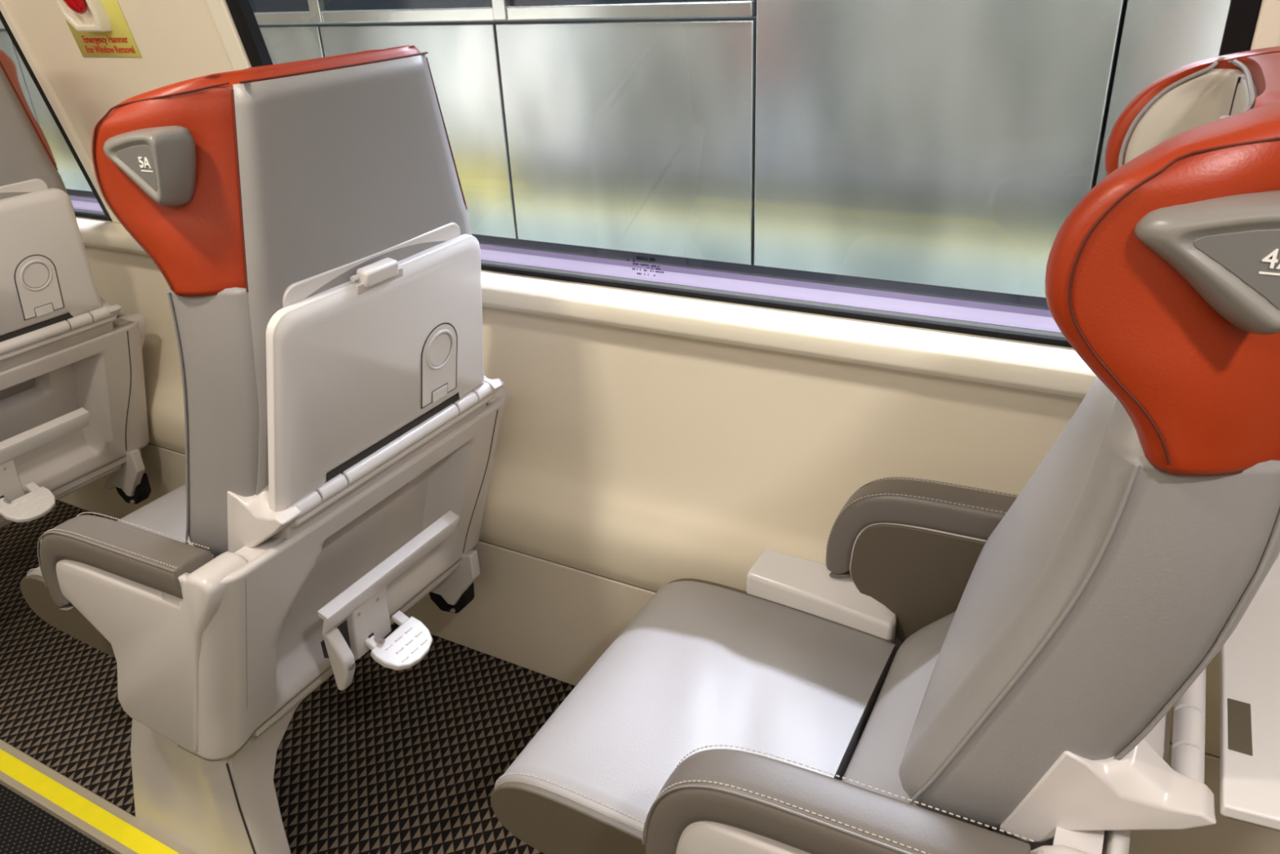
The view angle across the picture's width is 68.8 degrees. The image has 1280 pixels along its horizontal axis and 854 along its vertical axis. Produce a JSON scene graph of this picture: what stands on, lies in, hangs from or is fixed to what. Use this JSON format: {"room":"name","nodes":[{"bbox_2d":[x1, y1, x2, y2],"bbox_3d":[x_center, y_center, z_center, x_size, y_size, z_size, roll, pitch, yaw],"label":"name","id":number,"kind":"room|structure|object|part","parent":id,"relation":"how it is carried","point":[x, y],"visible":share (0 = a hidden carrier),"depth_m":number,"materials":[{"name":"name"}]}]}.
{"room":"train carriage","nodes":[
{"label":"train carriage","id":0,"kind":"room"},
{"bbox_2d":[0,783,115,853],"bbox_3d":[-0.756,1.393,0.423,7.200,0.033,2.277,12,30,26],"label":"floor","id":1,"kind":"structure","parent":0,"point":[25,828],"depth_m":1.71,"materials":[{"name":"black rubber"}]},
{"bbox_2d":[0,499,575,853],"bbox_3d":[-0.023,0.745,1.604,7.200,0.030,0.675,12,30,26],"label":"floor","id":2,"kind":"structure","parent":0,"point":[411,760],"depth_m":1.89,"materials":[{"name":"black carpet"}]},
{"bbox_2d":[0,49,151,528],"bbox_3d":[-1.503,-0.109,1.992,0.751,1.277,0.642,12,30,26],"label":"seat","id":3,"kind":"object","parent":2,"relation":"on","point":[73,414],"visible":1,"depth_m":1.91,"materials":[{"name":"grey plastic"}]},
{"bbox_3d":[-1.259,-0.364,1.707,0.113,0.568,0.432,12,30,26],"label":"panel","id":4,"kind":"part","parent":3,"relation":"part of","materials":[{"name":"grey plastic"}]},
{"bbox_2d":[0,178,102,342],"bbox_3d":[-1.223,-0.282,1.728,0.070,0.292,0.436,12,30,26],"label":"tray","id":5,"kind":"object","parent":3,"relation":"on","point":[48,289],"depth_m":1.81,"materials":[{"name":"grey plastic"}]},
{"bbox_2d":[0,738,197,853],"bbox_3d":[-0.198,0.890,1.318,7.200,0.024,0.063,12,30,26],"label":"trim","id":6,"kind":"structure","parent":2,"relation":"on","point":[86,828],"depth_m":1.74,"materials":[{"name":"beige plastic"}]},
{"bbox_2d":[0,748,179,853],"bbox_3d":[-0.200,0.880,1.311,7.200,0.002,0.033,12,30,26],"label":"yellow floor stripe","id":7,"kind":"structure","parent":6,"relation":"on","point":[138,841],"depth_m":1.73,"materials":[{"name":"yellow plastic"}]},
{"bbox_2d":[20,44,511,853],"bbox_3d":[-0.626,0.071,1.547,0.751,1.277,0.642,12,30,26],"label":"seat","id":8,"kind":"object","parent":2,"relation":"on","point":[306,224],"visible":1,"depth_m":1.24,"materials":[{"name":"grey plastic"}]},
{"bbox_2d":[20,574,115,657],"bbox_3d":[-0.897,0.319,1.528,0.373,0.112,0.010,12,30,26],"label":"cushion","id":9,"kind":"object","parent":8,"relation":"on","point":[37,596],"depth_m":1.56,"materials":[{"name":"brown fabric"}]},
{"bbox_2d":[26,484,213,576],"bbox_3d":[-0.787,0.219,1.702,0.383,0.137,0.460,12,30,26],"label":"seat cushion","id":10,"kind":"object","parent":8,"relation":"on","point":[166,514],"depth_m":1.69,"materials":[{"name":"grey leather"}]},
{"bbox_3d":[-0.527,-0.273,0.983,0.061,0.048,0.004,12,30,26],"label":"number plate","id":11,"kind":"part","parent":8,"relation":"part of","materials":[{"name":"grey plastic"}]},
{"bbox_3d":[-0.441,-0.113,1.335,0.245,0.500,0.465,12,30,26],"label":"backrest","id":12,"kind":"part","parent":8,"relation":"part of","materials":[{"name":"grey leather"}]},
{"bbox_3d":[-0.444,0.348,1.392,0.037,0.108,0.022,12,30,26],"label":"recline lever","id":13,"kind":"part","parent":8,"relation":"part of","materials":[{"name":"white plastic"}]},
{"bbox_3d":[-0.382,-0.183,1.262,0.113,0.568,0.432,12,30,26],"label":"panel","id":14,"kind":"part","parent":8,"relation":"part of","materials":[{"name":"grey plastic"}]},
{"bbox_2d":[266,222,484,511],"bbox_3d":[-0.346,-0.102,1.283,0.070,0.292,0.436,12,30,26],"label":"tray","id":15,"kind":"object","parent":8,"relation":"on","point":[374,348],"depth_m":1.23,"materials":[{"name":"grey plastic"}]},
{"bbox_3d":[-0.350,0.023,1.368,0.019,0.018,0.435,12,30,26],"label":"hinge rod","id":16,"kind":"part","parent":8,"relation":"part of","materials":[{"name":"grey plastic"}]},
{"bbox_2d":[490,46,1279,853],"bbox_3d":[0.356,0.274,1.048,0.991,1.277,0.642,12,30,26],"label":"seat","id":17,"kind":"object","parent":2,"relation":"on","point":[962,670],"visible":1,"depth_m":0.79,"materials":[{"name":"grey leather"}]},
{"bbox_2d":[490,781,645,853],"bbox_3d":[-0.020,0.499,1.083,0.373,0.112,0.010,12,30,26],"label":"cushion","id":18,"kind":"object","parent":17,"relation":"on","point":[551,817],"depth_m":1.10,"materials":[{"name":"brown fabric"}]},
{"bbox_2d":[495,580,896,831],"bbox_3d":[0.090,0.400,1.256,0.383,0.137,0.460,12,30,26],"label":"seat cushion","id":19,"kind":"object","parent":17,"relation":"on","point":[798,673],"depth_m":1.22,"materials":[{"name":"grey leather"}]},
{"bbox_2d":[667,577,892,642],"bbox_3d":[0.198,0.310,1.436,0.373,0.112,0.010,12,30,26],"label":"cushion","id":20,"kind":"object","parent":17,"relation":"on","point":[876,631],"depth_m":1.37,"materials":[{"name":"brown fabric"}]},
{"bbox_3d":[0.453,0.251,1.295,0.327,0.254,0.020,12,30,26],"label":"arm panel","id":21,"kind":"part","parent":17,"relation":"part of","materials":[{"name":"brown"}]},
{"bbox_3d":[0.456,0.249,1.301,0.332,0.261,0.026,12,30,26],"label":"arm trim","id":22,"kind":"part","parent":17,"relation":"part of","materials":[{"name":"brown plastic"}]},
{"bbox_3d":[0.436,0.067,0.890,0.245,0.500,0.465,12,30,26],"label":"backrest","id":23,"kind":"part","parent":17,"relation":"part of","materials":[{"name":"grey leather"}]},
{"bbox_3d":[0.495,-0.003,0.816,0.113,0.568,0.432,12,30,26],"label":"panel","id":24,"kind":"part","parent":17,"relation":"part of","materials":[{"name":"grey leather"}]},
{"bbox_3d":[0.350,-0.093,0.537,0.061,0.048,0.004,12,30,26],"label":"number plate","id":25,"kind":"part","parent":17,"relation":"part of","materials":[{"name":"grey plastic"}]},
{"bbox_2d":[84,244,1219,756],"bbox_3d":[0.101,0.077,1.578,7.200,0.496,0.104,12,30,26],"label":"wall","id":26,"kind":"structure","parent":0,"point":[646,460],"depth_m":1.57,"materials":[{"name":"beige plastic"}]},
{"bbox_2d":[0,0,119,222],"bbox_3d":[-1.861,-0.941,2.252,1.690,0.960,0.374,12,30,26],"label":"window","id":27,"kind":"structure","parent":26,"relation":"in","point":[86,204],"depth_m":1.96,"materials":[{"name":"purple metal"}]},
{"bbox_3d":[-1.765,-0.621,2.570,1.690,0.094,0.055,12,30,26],"label":"sill","id":28,"kind":"part","parent":27,"relation":"part of","materials":[{"name":"black"}]},
{"bbox_3d":[-1.786,-0.604,2.537,1.690,0.094,0.030,12,30,26],"label":"sill","id":29,"kind":"part","parent":27,"relation":"part of","materials":[{"name":"purple metal"}]},
{"bbox_3d":[-1.806,-0.586,2.504,1.690,0.095,0.055,12,30,26],"label":"sill","id":30,"kind":"part","parent":27,"relation":"part of","materials":[{"name":"purple metal"}]},
{"bbox_3d":[-1.826,-0.569,2.472,1.690,0.094,0.028,12,30,26],"label":"sill","id":31,"kind":"part","parent":27,"relation":"part of","materials":[{"name":"grey"}]},
{"bbox_2d":[6,0,234,164],"bbox_3d":[-0.972,-0.855,1.629,0.655,1.114,0.273,12,30,26],"label":"wall pier","id":32,"kind":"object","parent":26,"relation":"attached to","point":[176,41],"visible":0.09,"depth_m":1.77,"materials":[{"name":"beige plastic"}]},
{"bbox_2d":[54,0,112,31],"bbox_3d":[-1.028,-0.826,1.651,0.103,0.240,0.076,12,30,26],"label":"hammer","id":33,"kind":"object","parent":32,"relation":"attached to","point":[84,15],"visible":1,"depth_m":1.70,"materials":[{"name":"beige"}]},
{"bbox_2d":[65,0,141,57],"bbox_3d":[-1.012,-0.800,1.682,0.185,0.256,0.058,12,30,26],"label":"sticker","id":34,"kind":"object","parent":32,"relation":"attached to","point":[120,42],"visible":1,"depth_m":1.74,"materials":[{"name":"yellow paper"}]},
{"bbox_2d":[75,216,1097,398],"bbox_3d":[0.085,-0.165,1.447,7.200,0.055,0.074,12,30,26],"label":"window sill","id":35,"kind":"structure","parent":26,"relation":"attached to","point":[1029,366],"depth_m":1.35,"materials":[{"name":"beige plastic"}]},
{"bbox_2d":[57,443,1279,853],"bbox_3d":[0.125,0.448,1.774,7.200,0.333,0.085,12,30,26],"label":"lower wall panel","id":36,"kind":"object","parent":26,"relation":"attached to","point":[551,619],"depth_m":1.90,"materials":[{"name":"beige plastic"}]},
{"bbox_2d":[149,443,1219,757],"bbox_3d":[0.118,0.296,1.700,7.200,0.010,0.082,12,30,26],"label":"trim","id":37,"kind":"structure","parent":26,"relation":"attached to","point":[149,443],"depth_m":1.79,"materials":[{"name":"grey plastic"}]},
{"bbox_2d":[205,0,1279,347],"bbox_3d":[-0.019,-0.562,1.317,1.700,0.960,0.374,12,30,26],"label":"window","id":38,"kind":"structure","parent":26,"relation":"in","point":[1250,24],"depth_m":1.46,"materials":[{"name":"purple metal"}]},
{"bbox_3d":[0.009,-0.255,1.484,0.062,0.032,0.006,12,30,26],"label":"glass marking","id":39,"kind":"part","parent":38,"relation":"part of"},
{"bbox_3d":[-0.044,-0.567,1.230,1.528,0.871,0.220,12,30,26],"label":"trim","id":40,"kind":"part","parent":38,"relation":"part of","materials":[{"name":"beige"}]},
{"bbox_3d":[0.076,-0.242,1.635,1.700,0.094,0.055,12,30,26],"label":"sill","id":41,"kind":"part","parent":38,"relation":"part of","materials":[{"name":"black"}]},
{"bbox_3d":[0.056,-0.225,1.602,1.700,0.094,0.030,12,30,26],"label":"sill","id":42,"kind":"part","parent":38,"relation":"part of","materials":[{"name":"purple"}]},
{"bbox_3d":[0.035,-0.207,1.569,1.700,0.095,0.055,12,30,26],"label":"sill","id":43,"kind":"part","parent":38,"relation":"part of","materials":[{"name":"grey"}]},
{"bbox_3d":[0.016,-0.190,1.537,1.700,0.094,0.028,12,30,26],"label":"sill","id":44,"kind":"part","parent":38,"relation":"part of","materials":[{"name":"grey plastic"}]},
{"label":"outside","id":45,"kind":"structure","parent":0,"visible":0},
{"bbox_2d":[0,0,1231,297],"bbox_3d":[-0.502,-0.818,2.160,10.100,2.900,0.058,12,30,26],"label":"window","id":46,"kind":"structure","parent":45,"point":[944,143],"depth_m":1.79,"materials":[{"name":"glass"}]},
{"bbox_3d":[-2.361,-0.603,3.417,1.166,1.554,0.030,12,30,26],"label":"screen panel","id":47,"kind":"part","parent":46,"relation":"part of","materials":[{"name":"glass"}]},
{"bbox_3d":[-1.286,-0.382,2.870,1.275,1.554,0.030,12,30,26],"label":"screen panel","id":48,"kind":"part","parent":46,"relation":"part of","materials":[{"name":"glass"}]},
{"bbox_3d":[-0.787,-1.560,1.925,0.034,1.338,0.038,12,30,26],"label":"screen post","id":49,"kind":"part","parent":46,"relation":"part of","materials":[{"name":"metal"}]},
{"bbox_3d":[-1.922,-1.217,2.820,4.877,0.027,0.044,12,30,26],"label":"screen rail","id":50,"kind":"part","parent":46,"relation":"part of","materials":[{"name":"metal"}]},
{"bbox_3d":[-0.497,-0.219,2.470,0.512,1.554,0.030,12,30,26],"label":"screen panel","id":51,"kind":"part","parent":46,"relation":"part of","materials":[{"name":"glass"}]},
{"bbox_3d":[-0.317,-1.464,1.687,0.034,1.338,0.038,12,30,26],"label":"screen post","id":52,"kind":"part","parent":46,"relation":"part of","materials":[{"name":"metal"}]},
{"bbox_3d":[-0.008,-0.119,2.221,0.591,1.554,0.030,12,30,26],"label":"screen panel","id":53,"kind":"part","parent":46,"relation":"part of","materials":[{"name":"glass"}]},
{"bbox_3d":[0.493,-0.610,1.649,0.609,2.900,0.030,12,30,26],"label":"screen panel","id":54,"kind":"part","parent":46,"relation":"part of","materials":[{"name":"glass"}]},
{"bbox_3d":[1.203,-0.464,1.288,0.998,2.900,0.030,12,30,26],"label":"screen panel","id":55,"kind":"part","parent":46,"relation":"part of","materials":[{"name":"glass"}]}
]}

